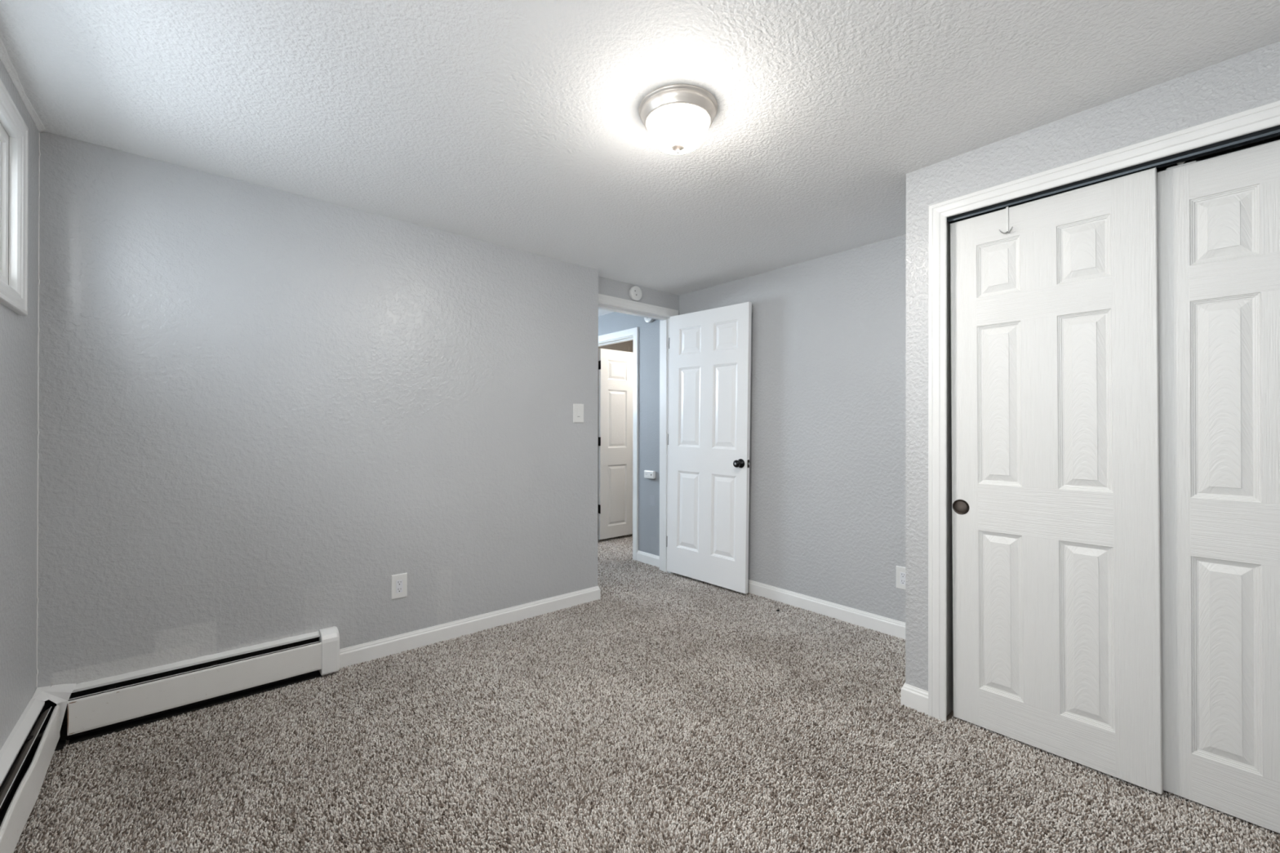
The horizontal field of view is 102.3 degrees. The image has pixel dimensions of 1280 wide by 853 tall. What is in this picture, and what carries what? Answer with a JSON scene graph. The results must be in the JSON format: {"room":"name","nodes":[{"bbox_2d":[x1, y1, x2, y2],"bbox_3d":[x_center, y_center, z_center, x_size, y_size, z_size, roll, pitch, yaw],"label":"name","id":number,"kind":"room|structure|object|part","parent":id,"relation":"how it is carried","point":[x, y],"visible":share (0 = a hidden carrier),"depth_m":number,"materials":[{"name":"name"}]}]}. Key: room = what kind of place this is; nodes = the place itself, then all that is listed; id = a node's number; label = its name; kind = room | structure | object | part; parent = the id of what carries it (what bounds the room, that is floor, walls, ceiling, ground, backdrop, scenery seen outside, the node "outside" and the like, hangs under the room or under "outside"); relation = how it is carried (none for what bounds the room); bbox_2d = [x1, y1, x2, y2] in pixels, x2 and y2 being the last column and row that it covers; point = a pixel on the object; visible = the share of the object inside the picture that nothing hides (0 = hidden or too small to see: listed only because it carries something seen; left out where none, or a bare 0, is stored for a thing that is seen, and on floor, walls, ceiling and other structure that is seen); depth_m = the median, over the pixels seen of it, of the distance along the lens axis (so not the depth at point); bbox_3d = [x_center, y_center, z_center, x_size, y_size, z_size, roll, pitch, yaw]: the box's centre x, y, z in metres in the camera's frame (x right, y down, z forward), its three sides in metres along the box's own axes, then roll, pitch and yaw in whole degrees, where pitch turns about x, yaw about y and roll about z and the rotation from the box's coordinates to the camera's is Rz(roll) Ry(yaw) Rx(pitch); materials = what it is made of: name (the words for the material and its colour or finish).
{"room":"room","nodes":[
{"label":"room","id":0,"kind":"room"},
{"bbox_2d":[0,59,39,750],"bbox_3d":[-1.239,0.044,0.657,0.140,2.280,3.655,0,0,-41],"label":"wall","id":1,"kind":"structure","parent":0,"point":[19,334],"depth_m":1.71,"materials":[{"name":"grey paint"}]},
{"bbox_2d":[0,78,28,315],"bbox_3d":[-1.701,-0.679,1.247,0.108,0.622,1.134,0,0,-41],"label":"window","id":2,"kind":"structure","parent":1,"relation":"in","point":[14,146],"depth_m":1.65,"materials":[{"name":"white paint"}]},
{"bbox_3d":[-1.843,-0.679,1.419,0.022,0.422,0.487,0,0,-41],"label":"sash","id":3,"kind":"part","parent":2,"relation":"part of","materials":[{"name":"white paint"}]},
{"bbox_3d":[-1.712,-0.679,1.237,0.078,0.498,1.010,0,0,-41],"label":"frame","id":4,"kind":"part","parent":2,"relation":"part of","materials":[{"name":"white paint"}]},
{"bbox_2d":[0,37,46,132],"bbox_3d":[-1.136,-1.091,0.668,0.026,0.013,3.295,0,0,-41],"label":"trim","id":5,"kind":"structure","parent":1,"relation":"attached to","point":[4,57],"depth_m":1.65,"materials":[{"name":"white"}]},
{"bbox_2d":[0,698,59,852],"bbox_3d":[-1.517,1.079,1.144,0.082,0.215,1.935,0,0,-41],"label":"baseboard heater","id":6,"kind":"object","parent":1,"relation":"attached to","point":[26,755],"visible":1,"depth_m":1.58,"materials":[{"name":"white metal"}]},
{"bbox_3d":[-1.536,1.060,1.128,0.032,0.178,1.915,0,0,-41],"label":"panel","id":7,"kind":"part","parent":6,"relation":"part of","materials":[{"name":"white metal"}]},
{"bbox_2d":[36,132,598,687],"bbox_3d":[-1.337,0.048,2.832,2.555,2.280,0.245,0,0,-41],"label":"wall","id":8,"kind":"structure","parent":0,"point":[261,408],"depth_m":2.39,"materials":[{"name":"grey paint"}]},
{"bbox_2d":[66,626,339,745],"bbox_3d":[-1.801,1.082,2.220,0.886,0.211,0.075,0,0,-41],"label":"baseboard heater","id":9,"kind":"object","parent":8,"relation":"attached to","point":[101,707],"visible":1,"depth_m":2.15,"materials":[{"name":"white metal"}]},
{"bbox_2d":[67,703,68,733],"bbox_3d":[-2.113,1.079,1.905,0.002,0.110,0.001,0,0,-41],"label":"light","id":10,"kind":"object","parent":9,"relation":"attached to","point":[68,704],"depth_m":1.91,"materials":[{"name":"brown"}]},
{"bbox_3d":[-1.843,1.067,2.213,0.814,0.168,0.031,0,0,-41],"label":"panel","id":11,"kind":"part","parent":9,"relation":"part of","materials":[{"name":"white metal"}]},
{"bbox_2d":[391,573,407,599],"bbox_3d":[-1.271,0.843,2.723,0.079,0.127,0.006,0,0,-41],"label":"power outlet","id":12,"kind":"object","parent":8,"relation":"attached to","point":[399,581],"visible":1,"depth_m":2.72,"materials":[{"name":"white plastic"}]},
{"bbox_2d":[395,579,402,593],"bbox_3d":[-1.270,0.843,2.722,0.032,0.066,0.004,0,0,-41],"label":"receptacle","id":13,"kind":"object","parent":12,"relation":"attached to","point":[398,582],"depth_m":2.72,"materials":[{"name":"white plastic"}]},
{"bbox_2d":[339,586,600,669],"bbox_3d":[-0.919,1.151,3.096,1.598,0.098,0.124,0,0,-41],"label":"baseboard","id":14,"kind":"structure","parent":8,"relation":"attached to","point":[367,651],"depth_m":2.92,"materials":[{"name":"white paint"}]},
{"bbox_2d":[573,404,583,422],"bbox_3d":[-0.412,-0.088,3.465,0.084,0.126,0.008,0,0,-41],"label":"light switch","id":15,"kind":"object","parent":8,"relation":"attached to","point":[578,409],"visible":1,"depth_m":3.46,"materials":[{"name":"white plastic"}]},
{"bbox_2d":[598,293,678,573],"bbox_3d":[-0.072,0.123,4.006,0.892,2.160,0.152,0,0,-41],"label":"door frame","id":16,"kind":"structure","parent":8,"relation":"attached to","point":[608,303],"depth_m":4.24,"materials":[{"name":"white paint"}]},
{"bbox_2d":[597,340,633,531],"bbox_3d":[0.565,0.058,5.721,2.065,2.280,1.880,0,0,-41],"label":"wall","id":17,"kind":"structure","parent":0,"point":[627,346],"depth_m":6.11,"materials":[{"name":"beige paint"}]},
{"bbox_2d":[598,348,633,539],"bbox_3d":[-0.116,0.181,5.598,0.825,1.978,0.046,0,0,-41],"label":"door","id":18,"kind":"structure","parent":17,"relation":"in","point":[615,367],"depth_m":5.46,"materials":[{"name":"white wood"}]},
{"bbox_2d":[598,275,679,315],"bbox_3d":[-0.026,0.053,4.048,1.019,2.280,0.120,0,0,-41],"label":"wall","id":19,"kind":"structure","parent":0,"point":[606,286],"depth_m":4.00,"materials":[{"name":"grey paint"}]},
{"bbox_2d":[629,286,642,301],"bbox_3d":[-0.034,-1.015,3.938,0.109,0.109,0.037,0,0,-41],"label":"smoke detector","id":20,"kind":"object","parent":19,"relation":"attached to","point":[635,292],"visible":1,"depth_m":3.92,"materials":[{"name":"white plastic"}]},
{"bbox_2d":[0,0,1279,315],"bbox_3d":[0.153,-1.127,3.423,5.900,0.080,6.020,0,0,-41],"label":"ceiling","id":21,"kind":"structure","parent":0,"point":[515,124],"depth_m":1.68,"materials":[{"name":"white paint"}]},
{"bbox_2d":[638,84,717,154],"bbox_3d":[0.131,-1.015,1.776,0.271,0.152,0.271,0,0,-41],"label":"ceiling light","id":22,"kind":"object","parent":21,"relation":"attached to","point":[677,118],"visible":1,"depth_m":1.70,"materials":[{"name":"white glass"}]},
{"bbox_3d":[0.131,-1.006,1.776,0.212,0.090,0.212,0,0,-41],"label":"lamp shade","id":23,"kind":"part","parent":22,"relation":"part of","materials":[{"name":"white glass"}]},
{"bbox_2d":[13,531,1279,852],"bbox_3d":[0.148,1.227,3.418,5.900,0.051,6.020,0,0,-41],"label":"floor","id":24,"kind":"structure","parent":0,"point":[661,713],"depth_m":1.84,"materials":[{"name":"grey carpet"}]},
{"bbox_2d":[31,682,76,751],"bbox_3d":[-2.157,1.069,1.899,0.099,0.236,0.095,0,0,-41],"label":"baseboard heater","id":25,"kind":"object","parent":24,"relation":"on","point":[60,695],"visible":0.6,"depth_m":1.91,"materials":[{"name":"white metal"}]},
{"bbox_2d":[598,135,1279,622],"bbox_3d":[0.738,0.054,3.842,0.131,2.280,5.650,0,0,-41],"label":"wall","id":26,"kind":"structure","parent":0,"point":[827,510],"depth_m":3.29,"materials":[{"name":"grey paint"}]},
{"bbox_2d":[598,327,638,561],"bbox_3d":[-0.270,0.159,4.997,0.146,2.093,0.913,0,0,-41],"label":"trim","id":27,"kind":"structure","parent":26,"relation":"attached to","point":[632,334],"depth_m":4.63,"materials":[{"name":"white paint"}]},
{"bbox_2d":[636,550,659,568],"bbox_3d":[0.091,1.156,4.476,0.014,0.098,0.356,0,0,-41],"label":"baseboard","id":28,"kind":"structure","parent":26,"relation":"attached to","point":[653,560],"depth_m":4.49,"materials":[{"name":"white paint"}]},
{"bbox_2d":[644,317,653,323],"bbox_3d":[0.082,-0.955,4.478,0.037,0.109,0.109,0,0,-41],"label":"smoke detector","id":29,"kind":"object","parent":26,"relation":"attached to","point":[647,320],"visible":0.23,"depth_m":4.46,"materials":[{"name":"white plastic"}]},
{"bbox_2d":[644,470,655,479],"bbox_3d":[0.086,0.416,4.468,0.035,0.068,0.126,0,0,-41],"label":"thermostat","id":30,"kind":"object","parent":26,"relation":"attached to","point":[647,473],"visible":1,"depth_m":4.45,"materials":[{"name":"white plastic"}]},
{"bbox_2d":[666,302,751,594],"bbox_3d":[0.494,0.147,3.901,0.154,2.055,0.781,0,1,-44],"label":"door","id":31,"kind":"structure","parent":26,"relation":"in","point":[708,436],"depth_m":3.85,"materials":[{"name":"white paint"}]},
{"bbox_3d":[0.692,0.262,3.634,0.069,0.065,0.065,0,1,-44],"label":"knob","id":32,"kind":"part","parent":31,"relation":"part of","materials":[{"name":"black metal"}]},
{"bbox_2d":[747,579,905,639],"bbox_3d":[1.004,1.155,3.466,0.014,0.098,2.070,0,0,-41],"label":"baseboard","id":33,"kind":"structure","parent":26,"relation":"attached to","point":[894,628],"depth_m":3.23,"materials":[{"name":"white paint"}]},
{"bbox_2d":[896,565,905,590],"bbox_3d":[1.487,0.858,2.914,0.006,0.127,0.079,0,0,-41],"label":"power outlet","id":34,"kind":"object","parent":26,"relation":"attached to","point":[900,571],"visible":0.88,"depth_m":2.92,"materials":[{"name":"white plastic"}]},
{"bbox_2d":[900,572,905,584],"bbox_3d":[1.486,0.858,2.913,0.004,0.066,0.032,0,0,-41],"label":"receptacle","id":35,"kind":"object","parent":34,"relation":"attached to","point":[902,574],"depth_m":2.91,"materials":[{"name":"white plastic"}]},
{"bbox_2d":[905,40,1279,696],"bbox_3d":[1.861,0.053,1.938,0.720,2.280,1.364,0,0,-41],"label":"wall","id":36,"kind":"structure","parent":0,"point":[1250,80],"depth_m":1.96,"materials":[{"name":"grey paint"}]},
{"bbox_2d":[901,683,928,716],"bbox_3d":[1.436,1.154,2.416,0.734,0.098,0.111,0,0,-41],"label":"baseboard","id":37,"kind":"structure","parent":36,"relation":"attached to","point":[913,697],"depth_m":2.18,"materials":[{"name":"white paint"}]},
{"bbox_2d":[928,100,1279,722],"bbox_3d":[1.672,0.144,1.685,0.137,2.116,1.307,0,0,-41],"label":"trim","id":38,"kind":"structure","parent":36,"relation":"attached to","point":[940,668],"depth_m":2.10,"materials":[{"name":"white paint"}]},
{"bbox_2d":[946,124,1279,224],"bbox_3d":[1.681,-0.851,1.695,0.102,0.046,1.205,0,0,-41],"label":"door track","id":39,"kind":"object","parent":36,"relation":"attached to","point":[1180,158],"visible":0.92,"depth_m":1.70,"materials":[{"name":"grey metal"}]},
{"bbox_2d":[950,167,1162,795],"bbox_3d":[1.488,0.174,1.902,0.032,2.026,0.602,0,-1,-41],"label":"door","id":40,"kind":"structure","parent":39,"relation":"hanging from","point":[1057,651],"depth_m":1.85,"materials":[{"name":"white wood"}]},
{"bbox_2d":[954,501,967,512],"bbox_3d":[1.302,0.327,2.094,0.001,0.047,0.047,0,-1,-41],"label":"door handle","id":41,"kind":"object","parent":40,"relation":"on","point":[959,506],"depth_m":2.09,"materials":[{"name":"brown metal"}]},
{"bbox_3d":[1.302,0.327,2.094,0.002,0.061,0.061,0,-1,-41],"label":"finger pull","id":42,"kind":"part","parent":40,"relation":"part of","materials":[{"name":"brown metal"}]},
{"bbox_2d":[999,206,1013,233],"bbox_3d":[1.413,-0.790,1.981,0.056,0.103,0.046,0,0,-41],"label":"hook","id":43,"kind":"object","parent":40,"relation":"hanging from","point":[1006,207],"visible":1,"depth_m":1.97,"materials":[{"name":"white plastic"}]},
{"bbox_2d":[1156,139,1279,833],"bbox_3d":[1.895,0.174,1.492,0.032,2.026,0.602,0,0,-41],"label":"door","id":44,"kind":"structure","parent":36,"relation":"in","point":[1219,216],"depth_m":1.59,"materials":[{"name":"white wood"}]}
]}

